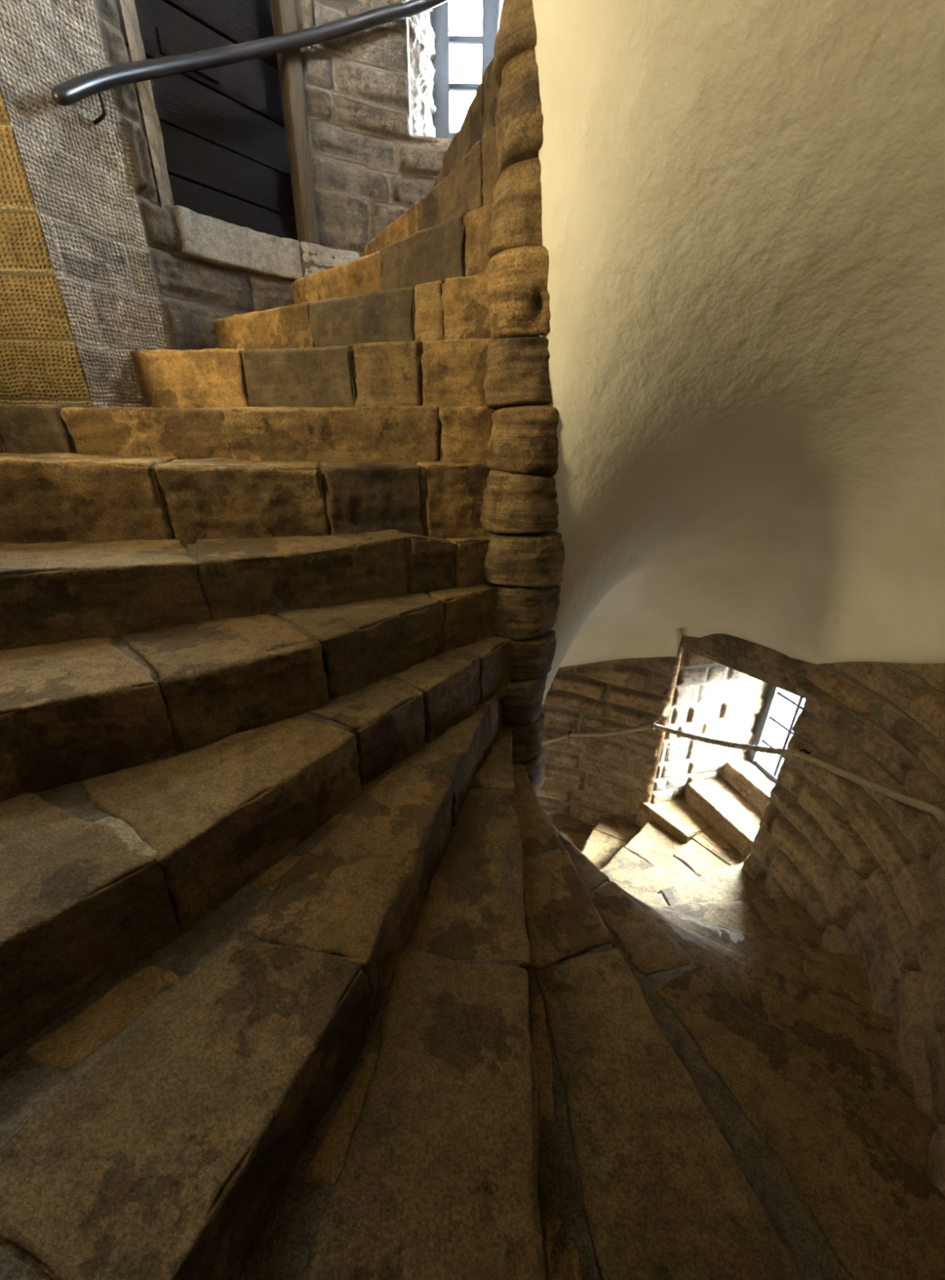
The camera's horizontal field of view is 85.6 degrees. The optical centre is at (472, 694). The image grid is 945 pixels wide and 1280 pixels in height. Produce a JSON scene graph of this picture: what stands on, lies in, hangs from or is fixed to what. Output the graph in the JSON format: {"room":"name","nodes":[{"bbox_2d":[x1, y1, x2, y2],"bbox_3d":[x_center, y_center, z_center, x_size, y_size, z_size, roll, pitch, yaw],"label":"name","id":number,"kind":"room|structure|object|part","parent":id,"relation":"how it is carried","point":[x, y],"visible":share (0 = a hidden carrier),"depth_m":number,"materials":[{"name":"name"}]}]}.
{"room":"spiral stone staircase","nodes":[
{"label":"spiral stone staircase","id":0,"kind":"room"},
{"bbox_2d":[0,88,93,405],"bbox_3d":[-2.105,-1.660,1.635,1.264,2.600,0.008,-2,28,-6],"label":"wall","id":1,"kind":"structure","parent":0,"point":[40,363],"depth_m":1.84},
{"bbox_2d":[0,0,445,407],"bbox_3d":[-0.093,-2.808,2.149,3.212,3.600,1.073,-6,28,-13],"label":"wall","id":2,"kind":"structure","parent":0,"point":[126,283],"depth_m":2.09,"materials":[{"name":"stone"}]},
{"bbox_2d":[115,0,319,244],"bbox_3d":[-1.074,-2.939,2.185,0.390,1.760,1.471,19,32,31],"label":"door","id":3,"kind":"structure","parent":2,"relation":"in","point":[229,144],"depth_m":2.35,"materials":[{"name":"wood"}]},
{"bbox_3d":[-0.837,-2.971,2.291,0.075,1.495,0.120,-18,33,-32],"label":"post","id":4,"kind":"part","parent":3,"relation":"part of","materials":[{"name":"brown wood"}]},
{"bbox_2d":[168,204,359,281],"bbox_3d":[-1.034,-2.171,2.533,0.986,0.172,0.283,-24,36,-39],"label":"window sill","id":5,"kind":"structure","parent":2,"relation":"attached to","point":[208,239],"depth_m":2.40,"materials":[{"name":"grey stone"}]},
{"bbox_2d":[51,0,503,151],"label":"handrail","id":6,"kind":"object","parent":2,"relation":"in","point":[429,39],"depth_m":2.36,"materials":[{"name":"metal"}]},
{"bbox_3d":[-0.497,-2.869,2.132,2.355,1.227,0.534,-15,31,-27],"label":"handrail","id":7,"kind":"part","parent":6,"relation":"part of","materials":[{"name":"black metal"}]},
{"bbox_3d":[-0.066,-2.972,2.935,0.492,0.116,0.651,1,27,0],"label":"sill","id":8,"kind":"part","parent":6,"relation":"part of","materials":[{"name":"stone"}]},
{"bbox_3d":[-0.177,-3.682,2.815,0.096,1.265,0.050,1,27,0],"label":"frame","id":9,"kind":"part","parent":6,"relation":"part of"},
{"bbox_3d":[-0.043,-3.213,3.058,0.182,0.210,0.050,1,27,0],"label":"frame","id":10,"kind":"part","parent":6,"relation":"part of","materials":[{"name":"white"}]},
{"bbox_3d":[0.097,-3.679,2.815,0.089,1.265,0.050,1,27,0],"label":"frame","id":11,"kind":"part","parent":6,"relation":"part of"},
{"bbox_2d":[480,0,564,794],"bbox_3d":[0.192,-0.283,2.142,0.341,5.616,0.352,15,31,26],"label":"pillar","id":12,"kind":"structure","parent":0,"point":[525,560],"depth_m":1.67,"materials":[{"name":"stone"}]},
{"bbox_2d":[635,798,746,866],"bbox_3d":[1.770,1.110,3.826,0.636,0.232,0.907,-8,29,-16],"label":"stair step","id":13,"kind":"structure","parent":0,"point":[677,817],"depth_m":3.84,"materials":[{"name":"stone"}]},
{"bbox_2d":[532,0,944,706],"bbox_3d":[-0.329,-1.427,0.946,4.740,6.914,4.727,1,27,0],"label":"ceiling","id":14,"kind":"structure","parent":0,"point":[744,201],"depth_m":1.39,"materials":[{"name":"paint"}]},
{"bbox_2d":[537,635,944,1195],"bbox_3d":[0.805,0.991,3.205,2.050,5.300,3.625,-17,32,-31],"label":"wall","id":15,"kind":"structure","parent":0,"point":[867,866],"depth_m":2.48,"materials":[{"name":"stone"}]},
{"bbox_2d":[552,813,595,850],"bbox_3d":[0.589,1.490,4.071,0.478,0.258,1.720,16,31,28],"label":"stone step","id":16,"kind":"structure","parent":15,"relation":"attached to","point":[577,832],"depth_m":4.43,"materials":[{"name":"stone"}]},
{"bbox_2d":[580,811,641,869],"bbox_3d":[0.924,1.445,3.749,0.491,0.262,1.649,16,31,28],"label":"stone step","id":17,"kind":"structure","parent":16,"relation":"on","point":[611,833],"depth_m":4.07,"materials":[{"name":"stone"}]},
{"bbox_2d":[600,819,686,883],"bbox_3d":[1.029,1.366,3.497,1.640,0.261,0.430,-23,36,-38],"label":"stone step","id":18,"kind":"structure","parent":17,"relation":"on","point":[653,845],"depth_m":3.67,"materials":[{"name":"stone"}]},
{"bbox_2d":[616,839,728,894],"bbox_3d":[1.092,1.401,3.303,1.639,0.259,0.446,-14,31,-26],"label":"stone step","id":19,"kind":"structure","parent":18,"relation":"on","point":[692,861],"depth_m":3.45,"materials":[{"name":"stone"}]},
{"bbox_2d":[632,862,771,906],"bbox_3d":[1.113,1.413,3.063,1.645,0.257,0.529,-6,28,-13],"label":"stone step","id":20,"kind":"structure","parent":19,"relation":"on","point":[731,883],"depth_m":3.18,"materials":[{"name":"stone"}]},
{"bbox_2d":[648,897,823,950],"bbox_3d":[1.099,1.389,2.675,1.637,0.260,0.582,0,27,-2],"label":"stone step","id":21,"kind":"structure","parent":20,"relation":"on","point":[787,920],"depth_m":2.77,"materials":[{"name":"stone"}]},
{"bbox_2d":[650,906,873,1011],"bbox_3d":[0.990,1.315,2.389,1.642,0.258,0.535,9,29,15],"label":"stone step","id":22,"kind":"structure","parent":21,"relation":"on","point":[845,975],"depth_m":2.33,"materials":[{"name":"stone"}]},
{"bbox_2d":[675,924,894,1061],"bbox_3d":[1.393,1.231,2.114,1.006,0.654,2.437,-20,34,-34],"label":"stone step","id":23,"kind":"structure","parent":22,"relation":"on","point":[875,1030],"depth_m":1.93,"materials":[{"name":"stone"}]},
{"bbox_2d":[609,880,937,1177],"bbox_3d":[1.226,1.256,1.638,0.758,0.259,2.852,-14,31,-26],"label":"stone step","id":24,"kind":"structure","parent":23,"relation":"on","point":[881,1092],"depth_m":1.60,"materials":[{"name":"stone"}]},
{"bbox_2d":[556,829,944,1279],"bbox_3d":[0.905,1.186,1.329,0.826,0.259,2.860,-6,28,-12],"label":"stone step","id":25,"kind":"structure","parent":24,"relation":"on","point":[843,1204],"depth_m":1.26,"materials":[{"name":"stone"}]},
{"bbox_2d":[512,762,804,1279],"bbox_3d":[0.479,1.072,1.106,0.793,0.264,2.863,1,27,1],"label":"stone step","id":26,"kind":"structure","parent":25,"relation":"on","point":[637,1179],"depth_m":1.10,"materials":[{"name":"stone"}]},
{"bbox_2d":[240,724,547,1279],"bbox_3d":[0.061,0.902,0.992,0.759,0.262,2.848,8,28,14],"label":"stone step","id":27,"kind":"structure","parent":26,"relation":"on","point":[423,1164],"depth_m":0.95,"materials":[{"name":"stone"}]},
{"bbox_2d":[0,688,504,1279],"bbox_3d":[-0.325,0.688,0.960,0.793,0.260,2.854,17,32,28],"label":"stone step","id":28,"kind":"structure","parent":27,"relation":"on","point":[153,1128],"depth_m":0.86,"materials":[{"name":"stone"}]},
{"bbox_2d":[0,635,511,1057],"bbox_3d":[-0.684,0.416,1.044,2.875,0.262,0.769,-23,36,-38],"label":"stone step","id":29,"kind":"structure","parent":28,"relation":"on","point":[98,874],"depth_m":1.11,"materials":[{"name":"stone"}]},
{"bbox_2d":[0,583,497,801],"bbox_3d":[-0.999,0.111,1.190,2.857,0.262,0.787,-13,31,-25],"label":"stone step","id":30,"kind":"structure","parent":29,"relation":"on","point":[82,709],"depth_m":1.34,"materials":[{"name":"stone"}]},
{"bbox_2d":[0,529,492,650],"bbox_3d":[-1.290,-0.378,1.690,2.764,0.267,0.823,-13,30,-24],"label":"stone step","id":31,"kind":"structure","parent":30,"relation":"on","point":[51,593],"depth_m":1.56,"materials":[{"name":"stone"}]},
{"bbox_2d":[0,453,490,543],"bbox_3d":[-1.339,-0.761,1.957,2.761,0.299,0.817,-6,28,-12],"label":"stone step","id":32,"kind":"structure","parent":31,"relation":"on","point":[45,497],"depth_m":1.71,"materials":[{"name":"stone"}]},
{"bbox_2d":[0,404,496,464],"bbox_3d":[-1.266,-1.104,2.224,2.758,0.265,0.824,1,27,2],"label":"stone step","id":33,"kind":"structure","parent":32,"relation":"on","point":[410,434],"depth_m":1.84,"materials":[{"name":"stone"}]},
{"bbox_2d":[129,337,497,410],"bbox_3d":[-0.722,-1.231,2.033,1.698,0.271,0.496,17,32,28],"label":"stone step","id":34,"kind":"structure","parent":33,"relation":"on","point":[446,373],"depth_m":1.93,"materials":[{"name":"stone"}]},
{"bbox_2d":[215,273,492,349],"bbox_3d":[-0.454,-1.559,2.255,1.647,0.256,0.509,18,32,29],"label":"stone step","id":35,"kind":"structure","parent":34,"relation":"on","point":[456,308],"depth_m":1.95,"materials":[{"name":"stone"}]},
{"bbox_2d":[291,203,493,304],"bbox_3d":[-0.418,-1.763,2.222,0.492,0.249,1.707,-13,30,-24],"label":"stone step","id":36,"kind":"structure","parent":35,"relation":"on","point":[459,246],"depth_m":1.94,"materials":[{"name":"stone"}]},
{"bbox_2d":[364,125,498,256],"bbox_3d":[-0.215,-1.995,2.221,0.387,0.259,1.677,-7,28,-14],"label":"stone step","id":37,"kind":"structure","parent":36,"relation":"on","point":[468,188],"depth_m":1.90,"materials":[{"name":"stone"}]},
{"bbox_2d":[430,57,500,190],"bbox_3d":[0.022,-2.213,2.212,0.617,0.258,1.713,1,27,0],"label":"stone step","id":38,"kind":"structure","parent":37,"relation":"on","point":[480,117],"depth_m":1.84,"materials":[{"name":"stone"}]},
{"bbox_2d":[651,721,659,728],"bbox_3d":[1.347,0.214,3.738,0.016,0.061,0.130,25,36,38],"label":"hook","id":39,"kind":"object","parent":15,"relation":"attached to","point":[654,722],"visible":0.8,"depth_m":3.70,"materials":[{"name":"black metal"}]},
{"bbox_2d":[542,723,944,826],"bbox_3d":[1.173,0.374,2.937,1.073,1.682,3.074,-10,29,-20],"label":"handrail","id":40,"kind":"object","parent":39,"relation":"hanging from","point":[938,812],"visible":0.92,"depth_m":2.75,"materials":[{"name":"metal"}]},
{"bbox_2d":[650,633,813,857],"bbox_3d":[2.026,0.298,3.587,0.938,1.599,0.835,-13,31,-25],"label":"window","id":41,"kind":"structure","parent":15,"relation":"in","point":[736,698],"depth_m":3.75,"materials":[{"name":"stone"}]},
{"bbox_3d":[2.268,0.612,3.831,0.060,0.040,0.417,-5,28,-10],"label":"frame","id":42,"kind":"part","parent":41,"relation":"part of","materials":[{"name":"white"}]},
{"bbox_3d":[2.228,0.110,3.832,0.080,0.930,0.095,-5,28,-10],"label":"frame","id":43,"kind":"part","parent":41,"relation":"part of","materials":[{"name":"white"}]},
{"bbox_2d":[798,748,811,758],"bbox_3d":[1.823,0.318,2.774,0.130,0.060,0.016,-4,28,-9],"label":"hook","id":44,"kind":"object","parent":15,"relation":"attached to","point":[802,749],"visible":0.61,"depth_m":2.76,"materials":[{"name":"black metal"}]}
]}

